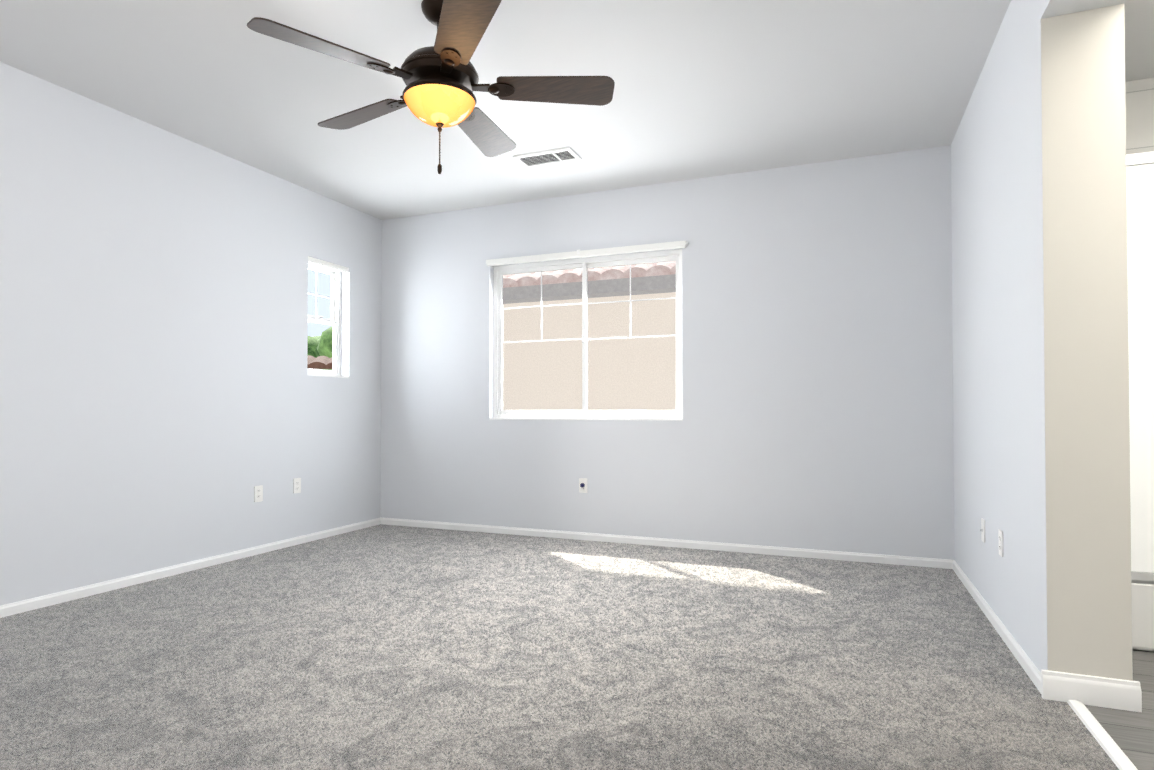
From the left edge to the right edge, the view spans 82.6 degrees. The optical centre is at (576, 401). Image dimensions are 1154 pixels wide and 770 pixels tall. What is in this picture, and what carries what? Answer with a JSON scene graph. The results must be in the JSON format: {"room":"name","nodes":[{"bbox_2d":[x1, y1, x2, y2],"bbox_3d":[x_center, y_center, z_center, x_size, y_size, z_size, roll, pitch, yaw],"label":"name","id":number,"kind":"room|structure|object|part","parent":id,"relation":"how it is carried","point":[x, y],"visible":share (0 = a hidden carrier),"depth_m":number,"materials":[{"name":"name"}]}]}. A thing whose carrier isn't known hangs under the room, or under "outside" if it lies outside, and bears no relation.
{"room":"empty bedroom","nodes":[
{"label":"empty bedroom","id":0,"kind":"room"},
{"bbox_2d":[0,62,381,605],"bbox_3d":[-2.993,-0.311,3.142,0.150,2.760,6.150,0,-1,22],"label":"wall","id":1,"kind":"structure","parent":0,"point":[166,400],"depth_m":4.02,"materials":[{"name":"white paint"}]},
{"bbox_2d":[0,518,379,617],"bbox_3d":[-2.890,1.041,3.162,0.013,0.058,6.000,0,-1,22],"label":"baseboard","id":2,"kind":"structure","parent":1,"relation":"attached to","point":[26,605],"depth_m":4.03,"materials":[{"name":"white wood"}]},
{"bbox_2d":[254,485,262,501],"bbox_3d":[-2.277,0.662,4.700,0.008,0.115,0.070,0,-1,22],"label":"electrical outlet","id":3,"kind":"object","parent":1,"relation":"attached to","point":[258,493],"visible":1,"depth_m":4.70,"materials":[{"name":"white plastic"}]},
{"bbox_2d":[293,478,300,493],"bbox_3d":[-2.143,0.647,5.034,0.008,0.115,0.070,0,-1,22],"label":"electrical outlet","id":4,"kind":"object","parent":1,"relation":"attached to","point":[296,485],"visible":1,"depth_m":5.03,"materials":[{"name":"white plastic"}]},
{"bbox_2d":[307,262,340,375],"bbox_3d":[-2.131,-0.667,5.410,0.062,0.940,0.470,0,-1,22],"label":"window","id":5,"kind":"structure","parent":1,"relation":"in","point":[335,320],"depth_m":5.58,"materials":[{"name":"white plastic"}]},
{"bbox_2d":[307,374,348,377],"bbox_3d":[-2.063,-0.204,5.376,0.088,0.012,0.470,0,-1,22],"label":"window sill","id":6,"kind":"structure","parent":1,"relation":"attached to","point":[327,376],"depth_m":5.34,"materials":[{"name":"white"}]},
{"bbox_2d":[308,256,348,272],"bbox_3d":[-2.043,-1.115,5.381,0.040,0.045,0.462,0,-1,22],"label":"blind rail","id":7,"kind":"object","parent":1,"relation":"attached to","point":[312,260],"visible":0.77,"depth_m":5.37,"materials":[{"name":"white plastic"}]},
{"bbox_2d":[0,524,1118,769],"bbox_3d":[-0.818,1.107,2.330,4.775,0.100,6.300,0,-1,22],"label":"floor carpet","id":8,"kind":"object","parent":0,"point":[380,646],"visible":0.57,"depth_m":2.62,"materials":[{"name":"grey carpet"}]},
{"bbox_2d":[0,0,1153,219],"bbox_3d":[0.029,-1.782,2.034,6.600,0.150,6.300,0,-1,22],"label":"ceiling","id":9,"kind":"structure","parent":0,"point":[706,88],"depth_m":3.45,"materials":[{"name":"white paint"}]},
{"bbox_2d":[247,0,614,173],"bbox_3d":[-0.597,-1.334,2.864,1.446,0.722,1.431,0,-1,22],"label":"ceiling fan","id":10,"kind":"object","parent":9,"relation":"hanging from","point":[440,77],"visible":1,"depth_m":2.75,"materials":[{"name":"brown wood"}]},
{"bbox_3d":[-0.978,-1.356,2.512,0.358,0.047,0.493,0,-1,22],"label":"blade","id":11,"kind":"part","parent":10,"relation":"part of","materials":[{"name":"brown wood"}]},
{"bbox_3d":[-1.004,-1.347,3.101,0.514,0.047,0.239,0,-1,22],"label":"blade","id":12,"kind":"part","parent":10,"relation":"part of","materials":[{"name":"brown wood"}]},
{"bbox_3d":[-0.589,-1.066,2.820,0.019,0.185,0.019,0,-1,22],"label":"pull chain","id":13,"kind":"part","parent":10,"relation":"part of","materials":[{"name":"brown metal"}]},
{"bbox_3d":[-0.589,-1.222,2.822,0.300,0.134,0.300,0,-1,22],"label":"lamp shade","id":14,"kind":"part","parent":10,"relation":"part of","materials":[{"name":"yellow glass"}]},
{"bbox_3d":[-0.409,-1.358,2.359,0.431,0.047,0.448,0,-1,22],"label":"blade","id":15,"kind":"part","parent":10,"relation":"part of","materials":[{"name":"brown wood"}]},
{"bbox_3d":[-0.470,-1.344,3.308,0.209,0.047,0.512,0,-1,22],"label":"blade","id":16,"kind":"part","parent":10,"relation":"part of","materials":[{"name":"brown wood"}]},
{"bbox_3d":[-0.091,-1.351,2.856,0.501,0.047,0.333,0,-1,22],"label":"blade","id":17,"kind":"part","parent":10,"relation":"part of","materials":[{"name":"brown wood"}]},
{"bbox_2d":[513,147,581,167],"bbox_3d":[-0.202,-1.664,4.495,0.420,0.014,0.210,0,-1,22],"label":"ceiling vent","id":18,"kind":"object","parent":9,"relation":"in","point":[550,157],"visible":0.98,"depth_m":4.49,"materials":[{"name":"white metal"}]},
{"bbox_2d":[381,145,953,559],"bbox_3d":[0.405,-0.281,5.174,4.945,2.760,0.150,0,-1,22],"label":"wall","id":19,"kind":"structure","parent":0,"point":[817,352],"depth_m":4.79,"materials":[{"name":"white paint"}]},
{"bbox_2d":[579,478,586,492],"bbox_3d":[0.042,0.670,5.202,0.070,0.115,0.041,0,-1,22],"label":"electrical outlet","id":20,"kind":"object","parent":19,"relation":"attached to","point":[582,485],"visible":1,"depth_m":5.21,"materials":[{"name":"white plastic"}]},
{"bbox_2d":[489,418,682,420],"bbox_3d":[0.039,0.145,5.268,1.650,0.012,0.065,0,-1,22],"label":"window sill","id":21,"kind":"structure","parent":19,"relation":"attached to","point":[575,419],"depth_m":5.27,"materials":[{"name":"white paint"}]},
{"bbox_2d":[486,240,687,265],"bbox_3d":[0.034,-1.172,5.229,1.715,0.060,0.044,0,-1,22],"label":"blind rail","id":22,"kind":"object","parent":19,"relation":"attached to","point":[598,252],"visible":0.98,"depth_m":5.19,"materials":[{"name":"white plastic"}]},
{"bbox_2d":[493,249,682,418],"bbox_3d":[0.064,-0.503,5.341,1.650,1.310,0.079,0,-1,22],"label":"window","id":23,"kind":"structure","parent":19,"relation":"in","point":[585,264],"depth_m":5.32,"materials":[{"name":"white plastic"}]},
{"bbox_2d":[380,517,947,568],"bbox_3d":[0.344,1.069,5.090,4.520,0.058,0.013,0,-1,22],"label":"baseboard","id":24,"kind":"structure","parent":19,"relation":"attached to","point":[730,547],"depth_m":4.89,"materials":[{"name":"white wood"}]},
{"bbox_2d":[951,0,1132,676],"bbox_3d":[1.414,-0.337,1.376,0.245,2.760,6.150,0,-1,22],"label":"wall","id":25,"kind":"structure","parent":0,"point":[998,326],"depth_m":2.92,"materials":[{"name":"white paint"}]},
{"bbox_2d":[980,518,984,542],"bbox_3d":[2.080,0.663,3.373,0.016,0.115,0.070,0,-1,22],"label":"electrical outlet","id":26,"kind":"object","parent":25,"relation":"attached to","point":[982,529],"visible":0.96,"depth_m":3.37,"materials":[{"name":"white plastic"}]},
{"bbox_2d":[998,529,1003,556],"bbox_3d":[1.934,0.647,3.000,0.008,0.115,0.070,0,-1,22],"label":"electrical outlet","id":27,"kind":"object","parent":25,"relation":"attached to","point":[1000,538],"visible":1,"depth_m":2.99,"materials":[{"name":"white plastic"}]},
{"bbox_2d":[948,559,1141,711],"bbox_3d":[1.963,1.014,2.725,0.281,0.098,3.140,0,-1,22],"label":"baseboard","id":28,"kind":"structure","parent":25,"relation":"attached to","point":[1113,693],"depth_m":2.31,"materials":[{"name":"white wood"}]},
{"bbox_2d":[1041,4,1132,680],"bbox_3d":[1.585,-0.171,1.800,0.243,2.440,1.110,0,-1,22],"label":"wall","id":29,"kind":"structure","parent":25,"relation":"attached to","point":[1088,516],"depth_m":2.31,"materials":[{"name":"beige paint"}]},
{"bbox_2d":[1085,649,1153,769],"bbox_3d":[2.486,1.098,1.706,1.825,0.100,3.700,0,-1,22],"label":"floor","id":30,"kind":"structure","parent":0,"point":[1131,733],"depth_m":2.16,"materials":[{"name":"grey wood"}]},
{"bbox_2d":[1067,700,1137,769],"bbox_3d":[1.425,1.038,1.512,0.046,0.014,1.690,0,-1,22],"label":"trim","id":31,"kind":"structure","parent":30,"relation":"on","point":[1120,759],"depth_m":2.04,"materials":[{"name":"white wood"}]},
{"bbox_2d":[1126,152,1153,651],"bbox_3d":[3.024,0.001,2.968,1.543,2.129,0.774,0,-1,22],"label":"door","id":32,"kind":"structure","parent":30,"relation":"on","point":[1140,209],"depth_m":2.82,"materials":[{"name":"white wood"}]},
{"bbox_2d":[1125,77,1153,154],"bbox_3d":[3.235,-0.307,3.366,1.655,2.760,0.100,0,-1,22],"label":"wall","id":33,"kind":"structure","parent":0,"point":[1139,99],"depth_m":3.44,"materials":[{"name":"white paint"}]},
{"label":"outside","id":34,"kind":"structure","parent":0,"visible":0},
{"bbox_2d":[307,326,332,369],"bbox_3d":[-6.225,0.021,17.024,6.169,3.604,6.229,0,-1,22],"label":"tree","id":35,"kind":"object","parent":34,"point":[313,350],"depth_m":13.42,"materials":[{"name":"green plant"}]},
{"bbox_2d":[503,274,675,409],"bbox_3d":[1.189,0.191,6.646,8.000,2.860,0.620,0,-1,22],"label":"neighbor stucco","id":36,"kind":"structure","parent":34,"point":[611,381],"depth_m":7.13,"materials":[{"name":"beige paint"}]},
{"bbox_2d":[503,261,675,287],"bbox_3d":[1.647,-1.859,7.926,7.920,1.298,3.360,0,-1,22],"label":"roof tiles","id":37,"kind":"structure","parent":36,"relation":"on","point":[562,276],"depth_m":6.80,"materials":[{"name":"tile"}]},
{"bbox_3d":[-3.980,0.541,10.841,6.158,1.965,5.838,0,-1,22],"label":"roof","id":38,"kind":"structure","parent":34,"visible":0},
{"bbox_2d":[307,355,332,368],"bbox_3d":[-4.020,-0.650,10.972,6.000,0.410,2.940,0,-1,-19],"label":"roof tiles","id":39,"kind":"structure","parent":38,"relation":"on","point":[327,362],"depth_m":9.83,"materials":[{"name":"brown tile"}]}
]}

